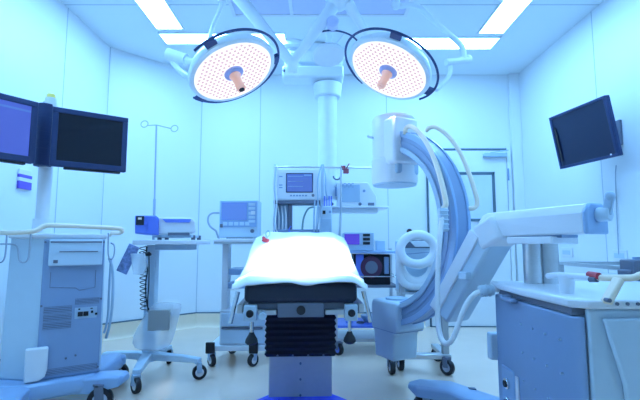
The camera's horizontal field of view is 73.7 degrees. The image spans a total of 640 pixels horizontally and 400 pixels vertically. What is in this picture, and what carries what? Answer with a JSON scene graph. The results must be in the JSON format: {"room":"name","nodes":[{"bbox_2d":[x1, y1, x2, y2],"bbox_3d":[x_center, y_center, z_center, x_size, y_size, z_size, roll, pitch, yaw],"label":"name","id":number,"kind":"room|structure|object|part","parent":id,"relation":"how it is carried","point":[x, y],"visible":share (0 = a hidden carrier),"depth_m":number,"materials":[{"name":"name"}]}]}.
{"room":"operating room","nodes":[
{"label":"operating room","id":0,"kind":"room"},
{"bbox_2d":[0,0,109,358],"bbox_3d":[-2.234,-0.459,0.835,0.102,2.980,6.970,0,-6,0],"label":"wall","id":1,"kind":"structure","parent":0,"point":[45,48],"depth_m":3.49,"materials":[{"name":"paint"}]},
{"bbox_2d":[17,168,31,190],"bbox_3d":[-2.175,-0.151,3.146,0.020,0.150,0.134,0,-6,0],"label":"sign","id":2,"kind":"object","parent":1,"relation":"attached to","point":[24,176],"visible":1,"depth_m":3.13,"materials":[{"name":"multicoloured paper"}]},
{"bbox_2d":[101,47,201,322],"bbox_3d":[-1.836,-0.070,4.699,1.067,2.980,0.106,5,-8,-43],"label":"wall","id":3,"kind":"structure","parent":0,"point":[140,89],"depth_m":4.67,"materials":[{"name":"paint"}]},
{"bbox_2d":[102,312,195,340],"bbox_3d":[-1.785,1.327,4.507,1.057,0.162,0.050,5,-8,-43],"label":"baseboard","id":4,"kind":"structure","parent":3,"relation":"attached to","point":[128,328],"depth_m":4.42,"materials":[{"name":"plastic"}]},
{"bbox_2d":[45,327,498,399],"bbox_3d":[0.102,1.095,1.096,4.575,0.060,7.600,0,-6,0],"label":"floor","id":5,"kind":"structure","parent":0,"point":[358,373],"depth_m":3.17,"materials":[{"name":"plastic"}]},
{"bbox_2d":[0,93,129,399],"bbox_3d":[-1.611,0.288,2.566,0.932,1.840,0.942,2,-6,-20],"label":"cart","id":6,"kind":"object","parent":5,"relation":"on","point":[51,347],"visible":1,"depth_m":2.43,"materials":[{"name":"white plastic"}]},
{"bbox_3d":[-1.590,1.024,2.178,0.170,0.100,0.331,3,-6,-25],"label":"leg","id":7,"kind":"part","parent":6,"relation":"part of","materials":[{"name":"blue plastic"}]},
{"bbox_2d":[43,321,70,329],"bbox_3d":[-1.485,0.709,2.412,0.116,0.037,0.078,0,-6,0],"label":"vent","id":8,"kind":"object","parent":6,"relation":"attached to","point":[47,325],"depth_m":2.41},
{"bbox_2d":[43,313,71,321],"bbox_3d":[-1.486,0.665,2.417,0.136,0.036,0.003,4,-7,-33],"label":"vent","id":9,"kind":"object","parent":6,"relation":"attached to","point":[47,317],"depth_m":2.42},
{"bbox_3d":[-1.542,0.231,2.691,0.501,0.030,0.565,0,-6,0],"label":"plate","id":10,"kind":"part","parent":6,"relation":"part of","materials":[{"name":"white plastic"}]},
{"bbox_2d":[44,305,71,313],"bbox_3d":[-1.486,0.622,2.421,0.136,0.037,0.003,4,-7,-33],"label":"vent","id":11,"kind":"object","parent":6,"relation":"attached to","point":[48,309],"depth_m":2.42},
{"bbox_3d":[-1.572,0.186,2.595,0.688,0.077,0.389,3,-7,-28],"label":"handrail","id":12,"kind":"part","parent":6,"relation":"part of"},
{"bbox_3d":[-1.434,0.615,2.467,0.310,0.770,0.024,4,-7,-33],"label":"access panel","id":13,"kind":"part","parent":6,"relation":"part of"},
{"bbox_2d":[45,363,96,375],"bbox_3d":[-1.427,0.962,2.421,0.246,0.034,0.161,0,-6,0],"label":"vent","id":14,"kind":"object","parent":6,"relation":"attached to","point":[66,369],"depth_m":2.43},
{"bbox_3d":[-1.368,0.658,2.494,0.114,0.062,0.005,4,-7,-33],"label":"connector plate","id":15,"kind":"part","parent":6,"relation":"part of","materials":[{"name":"grey plastic"}]},
{"bbox_2d":[75,297,98,304],"bbox_3d":[-1.364,0.592,2.504,0.123,0.033,0.003,4,-7,-33],"label":"label","id":16,"kind":"object","parent":6,"relation":"attached to","point":[78,300],"depth_m":2.50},
{"bbox_3d":[-1.275,1.055,2.487,0.292,0.099,0.170,0,-6,0],"label":"leg","id":17,"kind":"part","parent":6,"relation":"part of","materials":[{"name":"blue plastic"}]},
{"bbox_3d":[-1.430,1.091,2.850,0.169,0.099,0.236,-4,-7,36],"label":"leg","id":18,"kind":"part","parent":6,"relation":"part of","materials":[{"name":"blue plastic"}]},
{"bbox_2d":[102,120,209,393],"bbox_3d":[-1.167,0.311,3.218,0.675,1.926,0.712,6,-8,-45],"label":"equipment cart","id":19,"kind":"object","parent":5,"relation":"on","point":[149,353],"visible":0.77,"depth_m":3.08,"materials":[{"name":"white plastic"}]},
{"bbox_3d":[-1.425,1.132,3.132,0.355,0.055,0.070,-1,-6,10],"label":"leg","id":20,"kind":"part","parent":19,"relation":"part of","materials":[{"name":"white plastic"}]},
{"bbox_2d":[116,244,138,273],"bbox_3d":[-1.346,0.414,2.994,0.150,0.216,0.022,0,-6,0],"label":"card","id":21,"kind":"object","parent":19,"relation":"hanging from","point":[131,251],"visible":1,"depth_m":2.99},
{"bbox_3d":[-1.210,1.110,2.913,0.070,0.055,0.388,1,-6,-12],"label":"leg","id":22,"kind":"part","parent":19,"relation":"part of","materials":[{"name":"white plastic"}]},
{"bbox_3d":[-1.234,0.365,3.039,0.068,0.068,0.068,0,-6,0],"label":"clamp knob","id":23,"kind":"part","parent":19,"relation":"part of","materials":[{"name":"black rubber"}]},
{"bbox_3d":[-1.225,1.144,3.252,0.070,0.055,0.304,-1,-6,9],"label":"leg","id":24,"kind":"part","parent":19,"relation":"part of","materials":[{"name":"white plastic"}]},
{"bbox_2d":[135,216,200,239],"bbox_3d":[-1.170,0.211,3.185,0.550,0.174,0.300,0,-6,0],"label":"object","id":25,"kind":"object","parent":19,"relation":"on","point":[159,228],"visible":0.89,"depth_m":3.07,"materials":[{"name":"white plastic"}]},
{"bbox_2d":[152,235,198,237],"bbox_3d":[-1.074,0.272,3.189,0.283,0.018,0.200,0,-6,0],"label":"tray","id":26,"kind":"object","parent":25,"relation":"on","point":[153,236],"depth_m":3.09,"materials":[{"name":"grey plastic"}]},
{"bbox_2d":[132,240,209,244],"bbox_3d":[-1.098,0.317,3.204,0.449,0.033,0.400,0,-6,0],"label":"tray","id":27,"kind":"object","parent":19,"relation":"on","point":[135,242],"depth_m":3.01,"materials":[{"name":"white plastic"}]},
{"bbox_3d":[-1.048,1.124,3.053,0.417,0.055,0.070,-1,-6,14],"label":"leg","id":28,"kind":"part","parent":19,"relation":"part of","materials":[{"name":"white plastic"}]},
{"bbox_3d":[-1.164,0.901,3.055,0.327,0.331,0.193,0,-6,0],"label":"plastic bag","id":29,"kind":"object","parent":19,"relation":"attached to","visible":0},
{"bbox_2d":[147,310,169,330],"bbox_3d":[-1.122,0.838,2.976,0.151,0.143,0.020,0,-6,0],"label":"document folder","id":30,"kind":"object","parent":29,"relation":"in","point":[158,320],"visible":1,"depth_m":2.97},
{"bbox_2d":[205,212,265,366],"bbox_3d":[-0.659,0.706,3.557,0.558,1.208,0.472,0,-6,0],"label":"cart","id":31,"kind":"object","parent":5,"relation":"on","point":[232,337],"visible":0.72,"depth_m":3.35,"materials":[{"name":"white metal"}]},
{"bbox_3d":[-0.775,0.749,3.523,0.050,0.795,0.120,0,-6,0],"label":"post","id":32,"kind":"part","parent":31,"relation":"part of","materials":[{"name":"metal"}]},
{"bbox_2d":[214,239,254,241],"bbox_3d":[-0.635,0.342,3.594,0.430,0.030,0.380,0,-6,0],"label":"shelf","id":33,"kind":"object","parent":31,"relation":"attached to","point":[215,240],"depth_m":3.41,"materials":[{"name":"white plastic"}]},
{"bbox_2d":[228,280,244,288],"bbox_3d":[-0.625,0.710,3.602,0.250,0.050,0.230,0,-6,0],"label":"shelf","id":34,"kind":"object","parent":31,"relation":"attached to","point":[230,282],"depth_m":3.49,"materials":[{"name":"blue plastic"}]},
{"bbox_2d":[229,267,243,274],"bbox_3d":[-0.625,0.600,3.613,0.250,0.050,0.230,0,-6,0],"label":"shelf","id":35,"kind":"object","parent":31,"relation":"attached to","point":[235,270],"depth_m":3.50,"materials":[{"name":"blue plastic"}]},
{"bbox_2d":[219,200,260,238],"bbox_3d":[-0.681,0.171,3.661,0.323,0.324,0.240,0,-6,0],"label":"monitor","id":36,"kind":"object","parent":31,"relation":"on","point":[238,219],"visible":1,"depth_m":3.55,"materials":[{"name":"white plastic"}]},
{"bbox_3d":[-0.680,0.117,3.563,0.304,0.217,0.010,0,-6,0],"label":"panel","id":37,"kind":"part","parent":36,"relation":"part of","materials":[{"name":"blue plastic"}]},
{"bbox_3d":[-0.605,1.022,3.535,0.370,0.265,0.360,0,-6,0],"label":"drawer","id":38,"kind":"part","parent":31,"relation":"part of","materials":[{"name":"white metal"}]},
{"bbox_3d":[-0.605,0.941,3.360,0.340,0.100,0.025,0,-6,0],"label":"drawer","id":39,"kind":"part","parent":31,"relation":"part of","materials":[{"name":"white plastic"}]},
{"bbox_3d":[-0.605,1.068,3.347,0.340,0.105,0.025,0,-6,0],"label":"drawer","id":40,"kind":"part","parent":31,"relation":"part of","materials":[{"name":"white plastic"}]},
{"bbox_2d":[228,282,372,399],"bbox_3d":[-0.112,0.705,2.467,0.719,0.992,1.550,0,-6,-3],"label":"table","id":41,"kind":"object","parent":5,"relation":"on","point":[300,329],"visible":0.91,"depth_m":2.23,"materials":[{"name":"black metal"}]},
{"bbox_3d":[-0.379,0.474,1.884,0.051,0.140,0.020,2,-6,-21],"label":"release lever","id":42,"kind":"part","parent":41,"relation":"part of","materials":[{"name":"silver metal"}]},
{"bbox_3d":[-0.378,0.527,2.291,0.024,0.040,0.750,0,-6,-3],"label":"rail","id":43,"kind":"part","parent":41,"relation":"part of","materials":[{"name":"metal"}]},
{"bbox_3d":[-0.309,0.500,1.873,0.033,0.033,0.017,0,-6,-3],"label":"clamp knob","id":44,"kind":"part","parent":41,"relation":"part of","materials":[{"name":"plastic"}]},
{"bbox_3d":[-0.304,0.616,1.898,0.058,0.056,0.058,0,-6,-3],"label":"star knob","id":45,"kind":"part","parent":41,"relation":"part of","materials":[{"name":"plastic"}]},
{"bbox_3d":[-0.304,0.579,1.902,0.018,0.090,0.018,0,-6,-3],"label":"clamp stem","id":46,"kind":"part","parent":41,"relation":"part of","materials":[{"name":"silver metal"}]},
{"bbox_2d":[231,232,367,290],"bbox_3d":[-0.121,0.327,2.554,0.723,0.305,1.312,0,-6,0],"label":"sheet","id":47,"kind":"object","parent":41,"relation":"on","point":[300,258],"visible":0.99,"depth_m":2.72,"materials":[{"name":"fabric"}]},
{"bbox_2d":[262,230,269,242],"bbox_3d":[-0.377,0.256,3.002,0.052,0.090,0.086,0,-6,0],"label":"sensor","id":48,"kind":"object","parent":47,"relation":"on","point":[264,239],"visible":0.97,"depth_m":2.96,"materials":[{"name":"red plastic"}]},
{"bbox_3d":[-0.104,0.519,2.320,0.480,0.032,0.760,0,-6,-3],"label":"table frame","id":49,"kind":"part","parent":41,"relation":"part of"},
{"bbox_3d":[-0.104,0.460,2.321,0.510,0.085,0.810,0,-6,-3],"label":"mattress","id":50,"kind":"part","parent":41,"relation":"part of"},
{"bbox_2d":[296,306,304,314],"bbox_3d":[-0.085,0.494,1.913,0.040,0.040,0.008,0,-6,-3],"label":"knob","id":51,"kind":"object","parent":41,"relation":"attached to","point":[300,310],"depth_m":1.91,"materials":[{"name":"black plastic"}]},
{"bbox_3d":[0.133,0.618,1.919,0.058,0.056,0.058,0,-6,-3],"label":"star knob","id":52,"kind":"part","parent":41,"relation":"part of","materials":[{"name":"plastic"}]},
{"bbox_3d":[0.133,0.581,1.922,0.018,0.090,0.018,0,-6,-3],"label":"clamp stem","id":53,"kind":"part","parent":41,"relation":"part of","materials":[{"name":"silver metal"}]},
{"bbox_3d":[0.141,0.502,1.894,0.033,0.033,0.017,0,-6,-3],"label":"clamp knob","id":54,"kind":"part","parent":41,"relation":"part of","materials":[{"name":"plastic"}]},
{"bbox_3d":[0.171,0.530,2.317,0.024,0.040,0.750,0,-6,-3],"label":"rail","id":55,"kind":"part","parent":41,"relation":"part of","materials":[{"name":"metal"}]},
{"bbox_3d":[0.210,0.476,1.911,0.051,0.140,0.020,-2,-6,16],"label":"release lever","id":56,"kind":"part","parent":41,"relation":"part of","materials":[{"name":"silver metal"}]},
{"bbox_2d":[272,164,370,232],"bbox_3d":[0.102,0.512,4.120,1.092,1.708,0.520,0,-6,0],"label":"machine","id":57,"kind":"object","parent":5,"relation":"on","point":[282,209],"visible":0.38,"depth_m":3.94,"materials":[{"name":"white plastic"}]},
{"bbox_2d":[273,200,320,205],"bbox_3d":[-0.210,0.029,4.048,0.439,0.033,0.220,0,-6,0],"label":"shelf","id":58,"kind":"object","parent":57,"relation":"attached to","point":[275,202],"depth_m":3.94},
{"bbox_2d":[277,166,319,199],"bbox_3d":[-0.200,-0.156,4.056,0.401,0.337,0.220,0,-6,0],"label":"patient monitor","id":59,"kind":"object","parent":57,"relation":"on","point":[292,184],"visible":0.91,"depth_m":3.96,"materials":[{"name":"white plastic"}]},
{"bbox_3d":[-0.190,-0.159,3.970,0.251,0.182,0.020,0,-6,0],"label":"screen frame","id":60,"kind":"part","parent":59,"relation":"part of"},
{"bbox_3d":[0.108,-0.318,4.007,1.079,0.080,0.050,0,-6,0],"label":"rail","id":61,"kind":"part","parent":57,"relation":"part of","materials":[{"name":"metal"}]},
{"bbox_3d":[0.052,0.242,3.904,0.096,0.137,0.010,0,-6,0],"label":"panel","id":62,"kind":"part","parent":57,"relation":"part of","materials":[{"name":"grey plastic"}]},
{"bbox_2d":[341,164,348,173],"bbox_3d":[0.235,-0.294,3.979,0.083,0.095,0.037,0,-6,0],"label":"clip","id":63,"kind":"object","parent":57,"relation":"attached to","point":[344,168],"visible":1,"depth_m":3.97,"materials":[{"name":"red plastic"}]},
{"bbox_2d":[335,248,398,354],"bbox_3d":[0.408,0.892,3.870,0.582,0.900,0.477,0,-6,0],"label":"equipment rack","id":64,"kind":"object","parent":5,"relation":"on","point":[360,335],"visible":0.38,"depth_m":3.71,"materials":[{"name":"metal"}]},
{"bbox_3d":[0.139,0.819,3.687,0.024,0.790,0.024,0,-6,0],"label":"post","id":65,"kind":"part","parent":64,"relation":"part of","materials":[{"name":"metal"}]},
{"bbox_2d":[338,318,372,327],"bbox_3d":[0.408,1.106,3.851,0.537,0.020,0.395,0,-6,0],"label":"shelf","id":66,"kind":"object","parent":64,"relation":"attached to","point":[341,321],"depth_m":3.71,"materials":[{"name":"blue plastic"}]},
{"bbox_3d":[0.408,1.217,3.837,0.537,0.023,0.400,0,-6,0],"label":"frame","id":67,"kind":"part","parent":64,"relation":"part of","materials":[{"name":"metal"}]},
{"bbox_2d":[342,233,373,250],"bbox_3d":[0.343,0.379,3.889,0.263,0.159,0.286,0,-6,0],"label":"console","id":68,"kind":"object","parent":64,"relation":"on","point":[355,241],"visible":0.92,"depth_m":3.75,"materials":[{"name":"grey plastic"}]},
{"bbox_2d":[361,313,371,322],"bbox_3d":[0.451,1.064,3.843,0.170,0.060,0.170,0,-6,0],"label":"bowl","id":69,"kind":"object","parent":64,"relation":"on","point":[364,318],"visible":0.4,"depth_m":3.80,"materials":[{"name":"blue plastic"}]},
{"bbox_2d":[351,254,389,284],"bbox_3d":[0.460,0.624,3.882,0.321,0.266,0.330,0,-6,0],"label":"medical equipment unit","id":70,"kind":"object","parent":64,"relation":"on","point":[365,264],"visible":0.9,"depth_m":3.75,"materials":[{"name":"black plastic"}]},
{"bbox_3d":[0.584,0.577,3.766,0.042,0.148,0.030,0,-6,0],"label":"gauge panel","id":71,"kind":"part","parent":70,"relation":"part of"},
{"bbox_2d":[350,250,394,252],"bbox_3d":[0.408,0.474,3.915,0.537,0.020,0.395,0,-6,0],"label":"shelf","id":72,"kind":"object","parent":64,"relation":"attached to","point":[375,251],"depth_m":3.72,"materials":[{"name":"white plastic"}]},
{"bbox_3d":[0.408,0.584,3.901,0.544,0.210,0.390,0,-6,0],"label":"guard rail","id":73,"kind":"part","parent":64,"relation":"part of","materials":[{"name":"silver metal"}]},
{"bbox_2d":[356,282,395,287],"bbox_3d":[0.408,0.768,3.885,0.537,0.020,0.395,0,-6,0],"label":"shelf","id":74,"kind":"object","parent":64,"relation":"attached to","point":[392,285],"depth_m":3.69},
{"bbox_2d":[375,240,384,250],"bbox_3d":[0.547,0.413,3.878,0.080,0.090,0.100,0,-6,0],"label":"box","id":75,"kind":"object","parent":64,"relation":"on","point":[379,244],"visible":1,"depth_m":3.83,"materials":[{"name":"white plastic"}]},
{"bbox_3d":[0.676,0.857,4.065,0.024,0.790,0.024,0,-6,0],"label":"post","id":76,"kind":"part","parent":64,"relation":"part of","materials":[{"name":"metal"}]},
{"bbox_2d":[387,229,454,374],"bbox_3d":[0.745,0.757,3.315,0.508,1.057,0.476,0,-6,0],"label":"stand","id":77,"kind":"object","parent":5,"relation":"on","point":[414,258],"visible":0.79,"depth_m":3.15,"materials":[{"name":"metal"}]},
{"bbox_3d":[0.613,0.815,3.177,0.040,0.645,0.045,0,-6,0],"label":"post","id":78,"kind":"part","parent":77,"relation":"part of","materials":[{"name":"metal"}]},
{"bbox_2d":[395,288,416,293],"bbox_3d":[0.749,0.707,3.316,0.281,0.018,0.300,0,-6,0],"label":"shelf","id":79,"kind":"object","parent":77,"relation":"attached to","point":[401,291],"depth_m":3.17,"materials":[{"name":"metal"}]},
{"bbox_3d":[0.923,0.845,3.174,0.048,0.585,0.045,0,-6,0],"label":"post","id":80,"kind":"part","parent":77,"relation":"part of","materials":[{"name":"metal"}]},
{"bbox_2d":[367,112,639,399],"bbox_3d":[1.070,0.261,2.283,0.956,1.838,1.938,2,-6,-22],"label":"machine","id":81,"kind":"object","parent":5,"relation":"on","point":[558,336],"visible":1,"depth_m":2.02,"materials":[{"name":"grey plastic"}]},
{"bbox_3d":[0.557,0.162,2.704,0.016,1.100,0.616,3,-7,-28],"label":"rail","id":82,"kind":"part","parent":81,"relation":"part of","materials":[{"name":"grey plastic"}]},
{"bbox_3d":[0.583,0.158,2.668,0.020,1.302,0.729,3,-7,-28],"label":"rail","id":83,"kind":"part","parent":81,"relation":"part of","materials":[{"name":"blue plastic"}]},
{"bbox_3d":[0.633,0.161,2.697,0.120,1.290,0.722,3,-7,-28],"label":"arm","id":84,"kind":"part","parent":81,"relation":"part of"},
{"bbox_3d":[0.663,0.162,2.710,0.015,1.306,0.732,3,-7,-28],"label":"rail","id":85,"kind":"part","parent":81,"relation":"part of","materials":[{"name":"blue plastic"}]},
{"bbox_3d":[0.829,1.053,2.196,0.790,0.125,0.235,-5,-7,39],"label":"leg","id":86,"kind":"part","parent":81,"relation":"part of","materials":[{"name":"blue plastic"}]},
{"bbox_3d":[0.723,0.396,2.313,0.016,0.463,0.368,3,-7,-28],"label":"cradle plate","id":87,"kind":"part","parent":81,"relation":"part of","materials":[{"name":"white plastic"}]},
{"bbox_3d":[0.755,0.396,2.230,0.040,0.040,0.060,3,-7,-28],"label":"lock lever","id":88,"kind":"part","parent":81,"relation":"part of","materials":[{"name":"white plastic"}]},
{"bbox_2d":[503,378,509,388],"bbox_3d":[0.873,0.853,1.984,0.025,0.050,0.050,0,-6,0],"label":"socket","id":89,"kind":"object","parent":81,"relation":"attached to","point":[506,381],"depth_m":1.97,"materials":[{"name":"black plastic"}]},
{"bbox_3d":[0.879,0.898,1.982,0.012,0.230,0.135,0,-6,0],"label":"socket plate","id":90,"kind":"part","parent":81,"relation":"part of","materials":[{"name":"blue plastic"}]},
{"bbox_3d":[0.860,0.448,1.930,0.050,0.025,0.130,0,-6,0],"label":"handle","id":91,"kind":"part","parent":81,"relation":"part of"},
{"bbox_3d":[1.007,0.105,1.999,0.150,0.134,0.535,3,-7,-28],"label":"cross arm","id":92,"kind":"part","parent":81,"relation":"part of","materials":[{"name":"white plastic"}]},
{"bbox_3d":[1.020,0.186,1.966,0.190,0.032,0.230,3,-7,-28],"label":"slide plate","id":93,"kind":"part","parent":81,"relation":"part of","materials":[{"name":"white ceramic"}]},
{"bbox_3d":[1.238,0.393,1.815,0.765,0.032,0.750,0,-6,0],"label":"plate","id":94,"kind":"part","parent":81,"relation":"part of","materials":[{"name":"white plastic"}]},
{"bbox_3d":[0.956,0.326,1.656,0.060,0.074,0.060,0,-6,0],"label":"rail post","id":95,"kind":"part","parent":81,"relation":"part of","materials":[{"name":"plastic"}]},
{"bbox_3d":[0.956,0.292,1.629,0.029,0.037,0.266,1,-6,-9],"label":"push rail","id":96,"kind":"part","parent":81,"relation":"part of","materials":[{"name":"metal"}]},
{"bbox_3d":[1.135,0.077,1.760,0.154,0.128,0.020,3,-7,-28],"label":"arm plate","id":97,"kind":"part","parent":81,"relation":"part of","materials":[{"name":"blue plastic"}]},
{"bbox_3d":[1.161,0.013,1.714,0.040,0.096,0.056,0,-6,0],"label":"brake handle","id":98,"kind":"part","parent":81,"relation":"part of","materials":[{"name":"grey plastic"}]},
{"bbox_3d":[1.281,0.699,1.422,0.638,0.595,0.018,0,-6,0],"label":"raised panel","id":99,"kind":"part","parent":81,"relation":"part of","materials":[{"name":"white plastic"}]},
{"bbox_2d":[559,262,619,274],"bbox_3d":[2.070,0.810,2.617,0.576,0.812,1.098,0,-6,0],"label":"table","id":100,"kind":"object","parent":5,"relation":"on","point":[601,265],"visible":0.08,"depth_m":3.04,"materials":[{"name":"metal"}]},
{"bbox_3d":[1.800,0.870,3.149,0.028,0.800,0.028,0,-6,0],"label":"leg","id":101,"kind":"part","parent":100,"relation":"part of","materials":[{"name":"metal"}]},
{"bbox_3d":[2.070,0.418,2.656,0.576,0.024,1.088,0,-6,0],"label":"guard rail","id":102,"kind":"part","parent":100,"relation":"part of","materials":[{"name":"metal"}]},
{"bbox_2d":[617,257,639,280],"bbox_3d":[1.792,0.398,2.432,0.150,0.146,0.120,0,-6,0],"label":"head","id":103,"kind":"object","parent":100,"relation":"on","point":[627,266],"visible":0.66,"depth_m":2.41},
{"bbox_2d":[60,0,603,74],"bbox_3d":[0.102,-1.929,1.400,4.575,0.062,7.600,0,-6,0],"label":"ceiling","id":104,"kind":"structure","parent":0,"point":[121,24],"depth_m":4.02,"materials":[{"name":"paint"}]},
{"bbox_2d":[133,0,183,29],"bbox_3d":[-1.425,-1.697,3.344,0.270,0.012,1.445,0,-6,0],"label":"recessed light","id":105,"kind":"object","parent":104,"relation":"in","point":[159,13],"visible":1,"depth_m":3.80,"materials":[{"name":"white plastic"}]},
{"bbox_2d":[164,0,279,102],"bbox_3d":[-0.637,-1.205,2.640,0.773,1.134,0.619,0,-6,0],"label":"lamp","id":106,"kind":"object","parent":104,"relation":"hanging from","point":[228,67],"visible":1,"depth_m":2.55,"materials":[{"name":"white metal"}]},
{"bbox_3d":[-0.498,-0.713,2.569,0.106,0.130,0.071,-4,-7,34],"label":"sterile handle","id":107,"kind":"part","parent":106,"relation":"part of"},
{"bbox_2d":[157,32,286,44],"bbox_3d":[-0.955,-1.606,4.250,1.240,0.012,0.235,0,-6,0],"label":"recessed light","id":108,"kind":"object","parent":104,"relation":"in","point":[169,38],"visible":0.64,"depth_m":4.20,"materials":[{"name":"white plastic"}]},
{"bbox_2d":[233,0,370,73],"bbox_3d":[-0.142,-1.325,3.153,1.233,0.747,0.299,1,-6,-11],"label":"surgical light arm","id":109,"kind":"object","parent":104,"relation":"hanging from","point":[327,17],"visible":0.99,"depth_m":3.15},
{"bbox_3d":[-0.438,-1.292,3.139,0.528,0.605,0.103,1,-6,-11],"label":"spring arm","id":110,"kind":"part","parent":109,"relation":"part of"},
{"bbox_3d":[-0.039,-1.248,3.191,0.386,0.514,0.100,0,-6,0],"label":"spring arm","id":111,"kind":"part","parent":109,"relation":"part of"},
{"bbox_3d":[0.314,-1.375,3.291,0.336,0.286,0.090,4,-7,-38],"label":"spring arm","id":112,"kind":"part","parent":109,"relation":"part of"},
{"bbox_2d":[227,0,412,16],"bbox_3d":[0.000,-1.718,3.098,1.550,0.020,1.450,0,-6,0],"label":"ceiling vent","id":113,"kind":"object","parent":104,"relation":"in","point":[266,8],"visible":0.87,"depth_m":3.70,"materials":[{"name":"white metal"}]},
{"bbox_2d":[312,0,356,66],"bbox_3d":[0.114,-1.396,3.409,0.325,0.559,0.380,2,-6,-15],"label":"lamp","id":114,"kind":"object","parent":113,"relation":"hanging from","point":[328,54],"visible":0.87,"depth_m":3.41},
{"bbox_2d":[344,0,471,99],"bbox_3d":[0.599,-1.213,2.800,0.875,1.041,0.631,0,-6,0],"label":"lamp","id":115,"kind":"object","parent":113,"relation":"hanging from","point":[392,66],"visible":1,"depth_m":2.72,"materials":[{"name":"plastic"}]},
{"bbox_3d":[0.413,-0.773,2.739,0.108,0.130,0.071,2,-6,-18],"label":"sterile handle","id":116,"kind":"part","parent":115,"relation":"part of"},
{"bbox_2d":[281,39,388,235],"bbox_3d":[0.110,-0.598,4.331,1.117,2.002,0.382,0,-6,0],"label":"pendant","id":117,"kind":"object","parent":104,"relation":"hanging from","point":[327,82],"visible":0.75,"depth_m":4.26,"materials":[{"name":"white metal"}]},
{"bbox_3d":[-0.070,-1.272,4.364,0.617,0.124,0.230,0,-6,0],"label":"arm","id":118,"kind":"part","parent":117,"relation":"part of"},
{"bbox_3d":[-0.041,-1.443,4.407,0.544,0.115,0.220,0,-6,0],"label":"arm","id":119,"kind":"part","parent":117,"relation":"part of"},
{"bbox_2d":[335,182,376,205],"bbox_3d":[0.350,-0.047,4.286,0.408,0.239,0.280,0,-6,0],"label":"medical device","id":120,"kind":"object","parent":117,"relation":"on","point":[353,193],"visible":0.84,"depth_m":4.17,"materials":[{"name":"white plastic"}]},
{"bbox_3d":[0.303,-0.066,4.177,0.175,0.172,0.010,0,-6,0],"label":"panel","id":121,"kind":"part","parent":120,"relation":"part of","materials":[{"name":"grey plastic"}]},
{"bbox_2d":[332,206,388,210],"bbox_3d":[0.362,0.084,4.293,0.612,0.020,0.320,0,-6,0],"label":"shelf","id":122,"kind":"object","parent":117,"relation":"attached to","point":[334,208],"depth_m":4.18,"materials":[{"name":"white metal"}]},
{"bbox_2d":[402,36,459,49],"bbox_3d":[1.136,-1.598,4.335,0.652,0.012,0.283,0,-6,0],"label":"recessed light","id":123,"kind":"object","parent":104,"relation":"in","point":[447,43],"depth_m":4.33,"materials":[{"name":"white plastic"}]},
{"bbox_2d":[406,38,498,48],"bbox_3d":[1.100,-1.598,4.349,1.360,0.007,0.235,0,-6,0],"label":"diffuser","id":124,"kind":"object","parent":123,"relation":"attached to","point":[428,43],"depth_m":4.35,"materials":[{"name":"plastic"}]},
{"bbox_2d":[457,36,501,49],"bbox_3d":[1.572,-1.598,4.335,0.444,0.012,0.283,0,-6,0],"label":"recessed light","id":125,"kind":"object","parent":104,"relation":"in","point":[470,42],"depth_m":4.31,"materials":[{"name":"white plastic"}]},
{"bbox_2d":[477,0,532,33],"bbox_3d":[1.655,-1.693,3.387,0.260,0.012,1.530,0,-6,0],"label":"recessed light","id":126,"kind":"object","parent":104,"relation":"in","point":[507,12],"visible":1,"depth_m":3.83,"materials":[{"name":"white plastic"}]},
{"bbox_2d":[197,75,516,326],"bbox_3d":[0.535,-0.031,5.078,3.910,2.980,0.102,0,-6,0],"label":"wall","id":127,"kind":"structure","parent":0,"point":[242,139],"depth_m":5.09,"materials":[{"name":"paint"}]},
{"bbox_2d":[196,312,425,326],"bbox_3d":[-0.110,1.363,4.863,2.620,0.162,0.050,0,-6,0],"label":"baseboard","id":128,"kind":"structure","parent":127,"relation":"attached to","point":[203,319],"depth_m":4.88,"materials":[{"name":"plastic"}]},
{"bbox_2d":[426,146,515,326],"bbox_3d":[1.754,0.400,4.922,0.993,2.090,0.126,0,-6,0],"label":"door","id":129,"kind":"structure","parent":127,"relation":"in","point":[490,168],"depth_m":4.99,"materials":[{"name":"white"}]},
{"bbox_3d":[1.745,-0.040,4.997,0.546,0.516,0.007,0,-6,0],"label":"pane","id":130,"kind":"part","parent":129,"relation":"part of","materials":[{"name":"clear glass"}]},
{"bbox_3d":[2.228,0.405,4.965,0.044,2.090,0.040,0,-6,0],"label":"frame","id":131,"kind":"part","parent":129,"relation":"part of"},
{"bbox_2d":[507,73,524,280],"bbox_3d":[2.330,-0.039,5.004,0.120,2.980,0.050,0,-6,0],"label":"trim","id":132,"kind":"structure","parent":127,"relation":"attached to","point":[513,78],"depth_m":5.04,"materials":[{"name":"metal"}]},
{"bbox_2d":[519,0,639,280],"bbox_3d":[2.439,-0.422,1.198,0.102,2.980,7.700,0,-6,0],"label":"wall","id":133,"kind":"structure","parent":0,"point":[599,56],"depth_m":3.76,"materials":[{"name":"paint"}]},
{"bbox_2d":[561,248,572,256],"bbox_3d":[2.382,0.505,4.120,0.016,0.090,0.180,0,-6,0],"label":"wall socket","id":134,"kind":"object","parent":133,"relation":"attached to","point":[566,252],"visible":1,"depth_m":4.10,"materials":[{"name":"white plastic"}]},
{"bbox_2d":[549,95,622,168],"bbox_3d":[2.236,-0.528,3.492,0.330,0.466,0.601,1,-6,-10],"label":"wall screen","id":135,"kind":"object","parent":133,"relation":"attached to","point":[588,132],"visible":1,"depth_m":3.41,"materials":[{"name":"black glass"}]},
{"bbox_2d":[615,165,618,253],"bbox_3d":[2.362,0.078,3.384,0.018,0.703,0.105,-2,-6,21],"label":"cable","id":136,"kind":"object","parent":133,"relation":"attached to","point":[616,165],"visible":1,"depth_m":3.42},
{"bbox_2d":[612,250,627,260],"bbox_3d":[2.382,0.442,3.393,0.016,0.090,0.160,0,-6,0],"label":"wall socket","id":137,"kind":"object","parent":133,"relation":"attached to","point":[623,254],"visible":0.86,"depth_m":3.38,"materials":[{"name":"white plastic"}]}
]}

